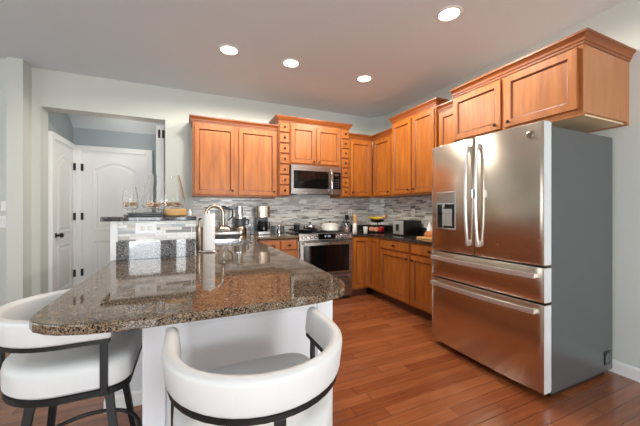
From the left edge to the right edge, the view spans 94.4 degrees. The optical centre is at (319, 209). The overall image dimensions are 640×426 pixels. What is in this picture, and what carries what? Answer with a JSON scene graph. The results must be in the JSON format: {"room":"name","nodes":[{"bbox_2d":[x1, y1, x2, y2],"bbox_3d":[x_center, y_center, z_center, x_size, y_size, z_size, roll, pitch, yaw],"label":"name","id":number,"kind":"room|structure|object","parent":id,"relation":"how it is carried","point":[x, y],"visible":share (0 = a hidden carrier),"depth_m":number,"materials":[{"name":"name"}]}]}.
{"room":"kitchen","nodes":[
{"label":"kitchen","id":0,"kind":"room"},
{"bbox_2d":[48,112,72,142],"bbox_3d":[-3.484,-0.260,3.889,0.200,3.000,1.060,0,0,-24],"label":"wall","id":1,"kind":"structure","parent":0,"point":[59,123],"depth_m":3.85,"materials":[{"name":"paint"}]},
{"bbox_2d":[48,131,75,292],"bbox_3d":[-3.302,0.158,3.861,0.110,2.165,0.850,0,0,-24],"label":"door","id":2,"kind":"structure","parent":1,"relation":"in","point":[61,152],"depth_m":3.72,"materials":[{"name":"white wood"}]},
{"bbox_2d":[73,127,155,211],"bbox_3d":[-2.974,-0.260,4.587,1.300,3.000,0.200,0,0,-24],"label":"wall","id":3,"kind":"structure","parent":0,"point":[81,136],"depth_m":4.44,"materials":[{"name":"paint"}]},
{"bbox_2d":[76,145,152,284],"bbox_3d":[-3.034,0.158,4.390,0.960,2.165,0.110,0,0,-24],"label":"door","id":4,"kind":"structure","parent":3,"relation":"in","point":[102,173],"depth_m":4.33,"materials":[{"name":"white wood"}]},
{"bbox_2d":[68,114,164,134],"bbox_3d":[-2.758,-1.420,4.103,1.300,0.480,0.860,0,0,-24],"label":"ceiling","id":5,"kind":"structure","parent":0,"point":[77,121],"depth_m":4.33,"materials":[{"name":"paint"}]},
{"bbox_2d":[0,57,384,305],"bbox_3d":[-2.102,-0.160,3.711,7.180,2.800,0.390,0,0,-24],"label":"wall","id":6,"kind":"structure","parent":0,"point":[52,91],"depth_m":3.34,"materials":[{"name":"paint"}]},
{"bbox_2d":[0,216,5,227],"bbox_3d":[-3.260,0.120,3.041,0.080,0.120,0.010,0,0,-24],"label":"light switch","id":7,"kind":"object","parent":6,"relation":"attached to","point":[2,218],"visible":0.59,"depth_m":3.04,"materials":[{"name":"white plastic"}]},
{"bbox_2d":[1,201,5,210],"bbox_3d":[-3.240,-0.040,3.042,0.047,0.100,0.024,0,0,-24],"label":"thermostat","id":8,"kind":"object","parent":6,"relation":"attached to","point":[3,203],"visible":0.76,"depth_m":3.03,"materials":[{"name":"white plastic"}]},
{"bbox_2d":[156,125,164,211],"bbox_3d":[-2.139,0.050,3.983,0.115,2.360,0.058,0,0,-24],"label":"door","id":9,"kind":"structure","parent":6,"relation":"in","point":[160,130],"depth_m":3.97,"materials":[{"name":"white wood"}]},
{"bbox_2d":[189,114,277,197],"bbox_3d":[-1.133,-0.658,3.923,1.098,0.976,0.367,0,0,-24],"label":"upper cabinet","id":10,"kind":"object","parent":6,"relation":"attached to","point":[231,158],"visible":1,"depth_m":3.77,"materials":[{"name":"brown wood"}]},
{"bbox_2d":[193,197,369,233],"bbox_3d":[-0.417,0.072,4.450,2.740,0.525,0.010,0,0,-24],"label":"backsplash","id":11,"kind":"structure","parent":6,"relation":"attached to","point":[288,212],"depth_m":4.44,"materials":[{"name":"tile"}]},
{"bbox_2d":[275,121,289,196],"bbox_3d":[-0.548,-0.693,4.162,0.155,1.015,0.407,0,0,-24],"label":"upper cabinet","id":12,"kind":"object","parent":6,"relation":"attached to","point":[283,133],"visible":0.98,"depth_m":4.00,"materials":[{"name":"brown wood"}]},
{"bbox_2d":[290,122,339,166],"bbox_3d":[-0.119,-0.914,4.353,0.781,0.572,0.407,0,0,-24],"label":"upper cabinet","id":13,"kind":"object","parent":6,"relation":"attached to","point":[313,145],"visible":0.91,"depth_m":4.18,"materials":[{"name":"brown wood"}]},
{"bbox_2d":[269,114,352,129],"bbox_3d":[-0.127,-1.236,4.351,1.170,0.070,0.403,0,0,-24],"label":"crown molding","id":14,"kind":"structure","parent":13,"relation":"on","point":[277,117],"depth_m":4.15,"materials":[{"name":"brown wood"}]},
{"bbox_2d":[290,164,340,195],"bbox_3d":[-0.108,-0.416,4.326,0.768,0.412,0.462,0,0,-24],"label":"microwave","id":15,"kind":"object","parent":13,"relation":"attached to","point":[305,180],"visible":0.97,"depth_m":4.16,"materials":[{"name":"silver metal"}]},
{"bbox_2d":[330,129,348,197],"bbox_3d":[0.303,-0.693,4.541,0.140,1.015,0.407,0,0,-24],"label":"upper cabinet","id":16,"kind":"object","parent":6,"relation":"attached to","point":[344,133],"visible":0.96,"depth_m":4.38,"materials":[{"name":"brown wood"}]},
{"bbox_2d":[349,133,372,197],"bbox_3d":[0.570,-0.675,4.681,0.454,0.961,0.367,0,0,-24],"label":"upper cabinet","id":17,"kind":"object","parent":6,"relation":"attached to","point":[360,145],"visible":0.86,"depth_m":4.55,"materials":[{"name":"brown wood"}]},
{"bbox_2d":[0,0,625,117],"bbox_3d":[-0.545,-1.610,0.217,7.180,0.100,8.040,0,0,-24],"label":"ceiling","id":18,"kind":"structure","parent":0,"point":[410,55],"depth_m":2.73,"materials":[{"name":"paint"}]},
{"bbox_2d":[218,44,239,55],"bbox_3d":[-0.887,-1.557,2.889,0.206,0.006,0.206,0,0,-24],"label":"recessed light","id":19,"kind":"object","parent":18,"relation":"in","point":[226,49],"visible":1,"depth_m":2.87,"materials":[{"name":"white plastic"}]},
{"bbox_2d":[221,46,236,53],"bbox_3d":[-0.887,-1.558,2.889,0.148,0.004,0.148,0,0,15],"label":"diffuser","id":20,"kind":"object","parent":19,"relation":"attached to","point":[224,49],"depth_m":2.88,"materials":[{"name":"white plastic"}]},
{"bbox_2d":[281,58,300,67],"bbox_3d":[-0.307,-1.557,3.147,0.206,0.006,0.206,0,0,-24],"label":"recessed light","id":21,"kind":"object","parent":18,"relation":"in","point":[289,62],"visible":1,"depth_m":3.14,"materials":[{"name":"white plastic"}]},
{"bbox_2d":[284,60,297,66],"bbox_3d":[-0.307,-1.558,3.147,0.148,0.004,0.148,0,0,15],"label":"diffuser","id":22,"kind":"object","parent":21,"relation":"attached to","point":[287,63],"depth_m":3.15,"materials":[{"name":"white plastic"}]},
{"bbox_2d":[356,75,372,82],"bbox_3d":[0.527,-1.557,3.519,0.206,0.006,0.206,0,0,-24],"label":"recessed light","id":23,"kind":"object","parent":18,"relation":"in","point":[362,78],"visible":1,"depth_m":3.51,"materials":[{"name":"white plastic"}]},
{"bbox_2d":[358,76,370,81],"bbox_3d":[0.527,-1.558,3.519,0.148,0.004,0.148,0,0,15],"label":"diffuser","id":24,"kind":"object","parent":23,"relation":"attached to","point":[360,78],"depth_m":3.51,"materials":[{"name":"white plastic"}]},
{"bbox_2d":[435,5,462,21],"bbox_3d":[1.027,-1.557,2.358,0.206,0.006,0.206,0,0,-24],"label":"recessed light","id":25,"kind":"object","parent":18,"relation":"in","point":[449,13],"visible":1,"depth_m":2.35,"materials":[{"name":"white plastic"}]},
{"bbox_2d":[439,8,458,19],"bbox_3d":[1.027,-1.558,2.358,0.148,0.004,0.148,0,0,27],"label":"diffuser","id":26,"kind":"object","parent":25,"relation":"attached to","point":[446,13],"depth_m":2.36,"materials":[{"name":"white plastic"}]},
{"bbox_2d":[0,288,639,425],"bbox_3d":[-0.863,1.290,0.929,7.180,0.100,9.600,0,0,-24],"label":"floor","id":27,"kind":"structure","parent":0,"point":[392,371],"depth_m":2.04,"materials":[{"name":"brown wood"}]},
{"bbox_2d":[0,289,141,425],"bbox_3d":[-1.026,0.807,1.234,0.486,0.866,0.521,0,0,-24],"label":"bar stool","id":28,"kind":"object","parent":27,"relation":"on","point":[40,370],"visible":0.73,"depth_m":1.07,"materials":[{"name":"leather"}]},
{"bbox_2d":[110,220,195,260],"bbox_3d":[-1.526,0.657,2.918,0.522,1.165,1.905,0,0,-24],"label":"wall","id":29,"kind":"structure","parent":27,"relation":"on","point":[172,238],"depth_m":2.05,"materials":[{"name":"tile"}]},
{"bbox_2d":[135,223,156,233],"bbox_3d":[-1.193,0.125,2.033,0.128,0.075,0.010,0,0,-24],"label":"wall outlet","id":30,"kind":"object","parent":29,"relation":"attached to","point":[140,228],"visible":1,"depth_m":2.03,"materials":[{"name":"white plastic"}]},
{"bbox_2d":[100,213,195,221],"bbox_3d":[-1.542,0.060,2.893,0.574,0.030,1.939,0,0,-24],"label":"countertop","id":31,"kind":"structure","parent":29,"relation":"on","point":[120,217],"depth_m":2.02,"materials":[{"name":"grey stone"}]},
{"bbox_2d":[122,187,138,215],"bbox_3d":[-1.494,-0.068,2.334,0.112,0.225,0.112,0,0,-24],"label":"wine glass","id":32,"kind":"object","parent":31,"relation":"on","point":[130,196],"visible":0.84,"depth_m":2.30,"materials":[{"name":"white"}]},
{"bbox_2d":[126,214,163,216],"bbox_3d":[-1.248,0.038,2.126,0.220,0.012,0.160,0,0,-24],"label":"book","id":33,"kind":"object","parent":31,"relation":"on","point":[161,214],"visible":0.74,"depth_m":2.05,"materials":[{"name":"black paper"}]},
{"bbox_2d":[128,212,162,214],"bbox_3d":[-1.246,0.025,2.127,0.205,0.014,0.140,0,0,-24],"label":"book","id":34,"kind":"object","parent":33,"relation":"on","point":[149,213],"visible":0.94,"depth_m":2.07,"materials":[{"name":"black paper"}]},
{"bbox_2d":[141,174,184,215],"bbox_3d":[-1.291,-0.120,2.446,0.320,0.330,0.320,0,0,-24],"label":"wine glass","id":35,"kind":"object","parent":31,"relation":"on","point":[160,192],"visible":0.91,"depth_m":2.33,"materials":[{"name":"clear glass"}]},
{"bbox_2d":[164,209,186,215],"bbox_3d":[-1.079,0.018,2.212,0.152,0.054,0.152,0,0,-24],"label":"wooden bowl","id":36,"kind":"object","parent":31,"relation":"on","point":[167,212],"visible":0.94,"depth_m":2.15,"materials":[{"name":"beige wood"}]},
{"bbox_2d":[104,300,332,425],"bbox_3d":[-0.663,0.803,1.703,1.115,0.873,1.060,0,0,-24],"label":"base cabinet","id":37,"kind":"object","parent":27,"relation":"on","point":[217,342],"visible":0.3,"depth_m":1.27,"materials":[{"name":"white wood"}]},
{"bbox_2d":[29,233,344,335],"bbox_3d":[-0.778,0.351,2.604,1.376,0.032,3.460,0,0,-9],"label":"countertop","id":38,"kind":"structure","parent":37,"relation":"on","point":[236,279],"depth_m":1.23,"materials":[{"name":"stone"}]},
{"bbox_2d":[196,218,202,250],"bbox_3d":[-1.004,0.201,2.462,0.056,0.268,0.061,0,0,-24],"label":"soap dispenser","id":39,"kind":"object","parent":38,"relation":"on","point":[198,226],"visible":0.77,"depth_m":2.44,"materials":[{"name":"silver metal"}]},
{"bbox_2d":[198,211,219,252],"bbox_3d":[-0.900,0.170,2.401,0.170,0.330,0.170,0,0,-24],"label":"paper towel holder","id":40,"kind":"object","parent":38,"relation":"on","point":[208,219],"visible":1,"depth_m":2.36,"materials":[{"name":"white paper"}]},
{"bbox_2d":[204,204,224,225],"bbox_3d":[-0.985,0.140,2.738,0.102,0.390,0.189,0,0,43],"label":"faucet","id":41,"kind":"object","parent":38,"relation":"on","point":[211,205],"visible":0.58,"depth_m":2.75,"materials":[{"name":"silver metal"}]},
{"bbox_2d":[216,205,232,230],"bbox_3d":[-1.256,0.138,3.918,0.215,0.394,0.180,0,0,-24],"label":"blender","id":42,"kind":"object","parent":38,"relation":"on","point":[225,227],"visible":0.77,"depth_m":3.87,"materials":[{"name":"silver metal"}]},
{"bbox_2d":[215,230,239,238],"bbox_3d":[-1.117,0.292,3.515,0.320,0.085,0.140,0,0,-24],"label":"sink","id":43,"kind":"object","parent":38,"relation":"on","point":[218,234],"visible":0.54,"depth_m":3.46,"materials":[{"name":"silver metal"}]},
{"bbox_2d":[215,239,251,244],"bbox_3d":[-0.965,0.439,3.150,0.394,0.200,0.574,0,0,-24],"label":"sink","id":44,"kind":"object","parent":38,"relation":"in","point":[225,241],"visible":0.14,"depth_m":3.42,"materials":[{"name":"silver metal"}]},
{"bbox_2d":[233,206,248,234],"bbox_3d":[-1.083,0.141,4.017,0.175,0.387,0.175,0,0,21],"label":"food processor","id":45,"kind":"object","parent":38,"relation":"on","point":[239,221],"visible":0.96,"depth_m":3.97,"materials":[{"name":"silver metal"}]},
{"bbox_2d":[234,218,245,225],"bbox_3d":[-1.083,0.167,4.017,0.156,0.104,0.156,0,0,-24],"label":"bowl","id":46,"kind":"object","parent":45,"relation":"on","point":[237,221],"depth_m":3.95,"materials":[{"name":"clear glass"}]},
{"bbox_2d":[255,206,269,234],"bbox_3d":[-0.797,0.142,4.112,0.180,0.385,0.220,0,0,-24],"label":"coffee maker","id":47,"kind":"object","parent":38,"relation":"on","point":[262,213],"visible":1,"depth_m":4.03,"materials":[{"name":"silver metal"}]},
{"bbox_2d":[271,226,274,233],"bbox_3d":[-0.669,0.280,4.223,0.055,0.110,0.060,0,0,-24],"label":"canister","id":48,"kind":"object","parent":38,"relation":"on","point":[272,227],"visible":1,"depth_m":4.20,"materials":[{"name":"clear glass"}]},
{"bbox_2d":[277,224,281,233],"bbox_3d":[-0.575,0.262,4.167,0.072,0.145,0.071,0,0,-24],"label":"shaker","id":49,"kind":"object","parent":38,"relation":"on","point":[279,231],"visible":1,"depth_m":4.14,"materials":[{"name":"silver metal"}]},
{"bbox_2d":[162,307,341,425],"bbox_3d":[-0.183,0.807,0.891,0.521,0.866,0.486,0,0,-24],"label":"bar stool","id":50,"kind":"object","parent":27,"relation":"on","point":[286,389],"visible":1,"depth_m":0.70,"materials":[{"name":"leather"}]},
{"bbox_2d":[257,238,297,257],"bbox_3d":[-0.667,0.809,3.997,0.595,0.862,0.612,0,0,-24],"label":"base cabinet","id":51,"kind":"object","parent":27,"relation":"on","point":[289,246],"visible":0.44,"depth_m":3.80,"materials":[{"name":"brown wood"}]},
{"bbox_2d":[286,221,352,298],"bbox_3d":[-0.012,0.704,4.253,0.796,1.072,0.660,0,0,-24],"label":"range","id":52,"kind":"object","parent":27,"relation":"on","point":[329,251],"depth_m":4.05,"materials":[{"name":"silver metal"}]},
{"bbox_2d":[289,229,314,232],"bbox_3d":[-0.248,0.277,4.050,0.386,0.058,0.230,0,0,-24],"label":"skillet","id":53,"kind":"object","parent":52,"relation":"on","point":[300,230],"visible":1,"depth_m":4.00,"materials":[{"name":"black metal"}]},
{"bbox_2d":[301,222,318,230],"bbox_3d":[-0.147,0.241,4.335,0.245,0.128,0.216,0,0,16],"label":"stock pot","id":54,"kind":"object","parent":52,"relation":"on","point":[305,226],"visible":0.84,"depth_m":4.26,"materials":[{"name":"silver metal"}]},
{"bbox_2d":[286,231,342,234],"bbox_3d":[-0.031,0.328,4.297,0.796,0.012,0.565,0,0,-24],"label":"cooktop","id":55,"kind":"object","parent":52,"relation":"in","point":[294,232],"depth_m":4.10,"materials":[{"name":"black glass"}]},
{"bbox_2d":[349,236,368,295],"bbox_3d":[0.471,0.809,4.519,0.284,0.862,0.583,0,0,-24],"label":"base cabinet","id":56,"kind":"object","parent":27,"relation":"on","point":[360,244],"visible":0.49,"depth_m":4.26,"materials":[{"name":"brown wood"}]},
{"bbox_2d":[369,236,384,299],"bbox_3d":[1.020,0.809,4.300,0.573,0.862,0.285,0,0,-24],"label":"base cabinet","id":57,"kind":"object","parent":27,"relation":"on","point":[374,242],"visible":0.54,"depth_m":4.17,"materials":[{"name":"brown wood"}]},
{"bbox_2d":[381,238,415,313],"bbox_3d":[1.188,0.809,3.886,0.602,0.862,0.605,0,0,-24],"label":"base cabinet","id":58,"kind":"object","parent":27,"relation":"on","point":[395,254],"visible":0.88,"depth_m":3.74,"materials":[{"name":"brown wood"}]},
{"bbox_2d":[411,242,435,320],"bbox_3d":[1.440,0.809,3.321,0.602,0.862,0.630,0,0,-24],"label":"base cabinet","id":59,"kind":"object","parent":27,"relation":"on","point":[421,262],"visible":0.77,"depth_m":3.34,"materials":[{"name":"brown wood"}]},
{"bbox_2d":[350,225,431,244],"bbox_3d":[1.031,0.310,3.939,0.846,0.131,2.098,0,0,-24],"label":"countertop","id":60,"kind":"structure","parent":59,"relation":"on","point":[388,235],"depth_m":4.08,"materials":[{"name":"stone"}]},
{"bbox_2d":[343,219,350,231],"bbox_3d":[0.402,0.237,4.488,0.104,0.215,0.125,0,0,32],"label":"press","id":61,"kind":"object","parent":60,"relation":"on","point":[346,224],"visible":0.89,"depth_m":4.44,"materials":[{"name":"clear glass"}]},
{"bbox_2d":[353,214,356,223],"bbox_3d":[0.545,0.205,4.600,0.068,0.278,0.068,0,0,-24],"label":"pepper mill","id":62,"kind":"object","parent":60,"relation":"on","point":[354,215],"visible":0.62,"depth_m":4.58,"materials":[{"name":"beige wood"}]},
{"bbox_2d":[353,223,356,232],"bbox_3d":[0.528,0.272,4.505,0.064,0.146,0.064,0,0,-24],"label":"candle","id":63,"kind":"object","parent":60,"relation":"on","point":[354,224],"visible":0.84,"depth_m":4.48,"materials":[{"name":"white wax"}]},
{"bbox_2d":[368,219,387,232],"bbox_3d":[0.895,0.247,4.625,0.320,0.195,0.320,0,0,-24],"label":"fruit stand","id":64,"kind":"object","parent":60,"relation":"on","point":[380,220],"visible":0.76,"depth_m":4.53,"materials":[{"name":"black metal"}]},
{"bbox_2d":[370,219,383,222],"bbox_3d":[0.895,0.172,4.625,0.240,0.045,0.240,0,0,-24],"label":"basket","id":65,"kind":"object","parent":64,"relation":"on","point":[381,220],"depth_m":4.55,"materials":[{"name":"black metal"}]},
{"bbox_2d":[368,230,387,232],"bbox_3d":[0.895,0.335,4.625,0.320,0.020,0.320,0,0,-24],"label":"tray","id":66,"kind":"object","parent":64,"relation":"on","point":[384,231],"depth_m":4.50,"materials":[{"name":"black metal"}]},
{"bbox_2d":[393,220,420,235],"bbox_3d":[1.196,0.241,4.085,0.340,0.208,0.210,0,0,-24],"label":"toaster","id":67,"kind":"object","parent":60,"relation":"on","point":[402,227],"visible":0.98,"depth_m":4.00,"materials":[{"name":"black plastic"}]},
{"bbox_2d":[416,236,431,239],"bbox_3d":[1.366,0.336,3.520,0.260,0.018,0.340,0,0,-24],"label":"board","id":68,"kind":"object","parent":60,"relation":"on","point":[421,237],"visible":0.28,"depth_m":3.52,"materials":[{"name":"beige wood"}]},
{"bbox_2d":[424,231,431,237],"bbox_3d":[1.357,0.289,3.539,0.120,0.073,0.240,0,0,-24],"label":"bread loaf","id":69,"kind":"object","parent":68,"relation":"on","point":[427,233],"visible":0.41,"depth_m":3.54,"materials":[{"name":"orange food"}]},
{"bbox_2d":[427,222,431,230],"bbox_3d":[1.390,0.251,3.761,0.066,0.187,0.066,0,0,-24],"label":"soap bottle","id":70,"kind":"object","parent":60,"relation":"on","point":[429,228],"visible":0.61,"depth_m":3.74,"materials":[{"name":"white plastic"}]},
{"bbox_2d":[430,120,611,396],"bbox_3d":[1.592,0.328,2.494,0.962,1.812,0.970,0,0,-24],"label":"refrigerator","id":71,"kind":"object","parent":27,"relation":"on","point":[521,281],"visible":1,"depth_m":2.12,"materials":[{"name":"silver metal"}]},
{"bbox_2d":[385,0,639,367],"bbox_3d":[2.643,-0.160,1.637,0.200,2.800,8.040,0,0,-24],"label":"wall","id":72,"kind":"structure","parent":0,"point":[620,22],"depth_m":2.21,"materials":[{"name":"paint"}]},
{"bbox_2d":[370,199,383,224],"bbox_3d":[0.952,0.072,4.959,0.262,0.525,0.007,0,0,23],"label":"backsplash","id":73,"kind":"structure","parent":72,"relation":"attached to","point":[376,205],"depth_m":4.96,"materials":[{"name":"tile"}]},
{"bbox_2d":[372,128,406,197],"bbox_3d":[1.056,-0.675,4.472,0.367,0.961,0.500,0,0,-24],"label":"upper cabinet","id":74,"kind":"object","parent":72,"relation":"attached to","point":[382,145],"visible":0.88,"depth_m":4.41,"materials":[{"name":"brown wood"}]},
{"bbox_2d":[384,196,431,227],"bbox_3d":[1.458,0.072,4.038,0.010,0.525,1.910,0,0,-24],"label":"backsplash","id":75,"kind":"structure","parent":72,"relation":"attached to","point":[394,208],"depth_m":4.37,"materials":[{"name":"tile"}]},
{"bbox_2d":[411,208,414,215],"bbox_3d":[1.341,0.035,4.276,0.010,0.115,0.070,0,0,-24],"label":"wall outlet","id":76,"kind":"object","parent":72,"relation":"attached to","point":[412,209],"visible":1,"depth_m":4.27,"materials":[{"name":"white plastic"}]},
{"bbox_2d":[388,97,449,196],"bbox_3d":[1.316,-0.743,3.865,0.387,1.096,0.886,0,0,-24],"label":"upper cabinet","id":77,"kind":"object","parent":72,"relation":"attached to","point":[414,137],"visible":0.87,"depth_m":3.74,"materials":[{"name":"brown wood"}]},
{"bbox_2d":[436,99,452,145],"bbox_3d":[1.587,-0.913,3.280,0.367,0.566,0.440,0,0,-24],"label":"upper cabinet","id":78,"kind":"object","parent":72,"relation":"attached to","point":[445,110],"visible":0.08,"depth_m":3.31,"materials":[{"name":"brown wood"}]},
{"bbox_2d":[450,27,635,142],"bbox_3d":[1.777,-0.895,2.514,0.660,0.541,1.083,0,0,-24],"label":"upper cabinet","id":79,"kind":"object","parent":72,"relation":"attached to","point":[583,87],"visible":0.89,"depth_m":2.14,"materials":[{"name":"brown wood"}]},
{"bbox_2d":[608,359,639,381],"bbox_3d":[3.133,1.192,0.274,0.014,0.095,4.750,0,0,-24],"label":"baseboard","id":80,"kind":"structure","parent":72,"relation":"attached to","point":[631,372],"depth_m":2.20,"materials":[{"name":"white wood"}]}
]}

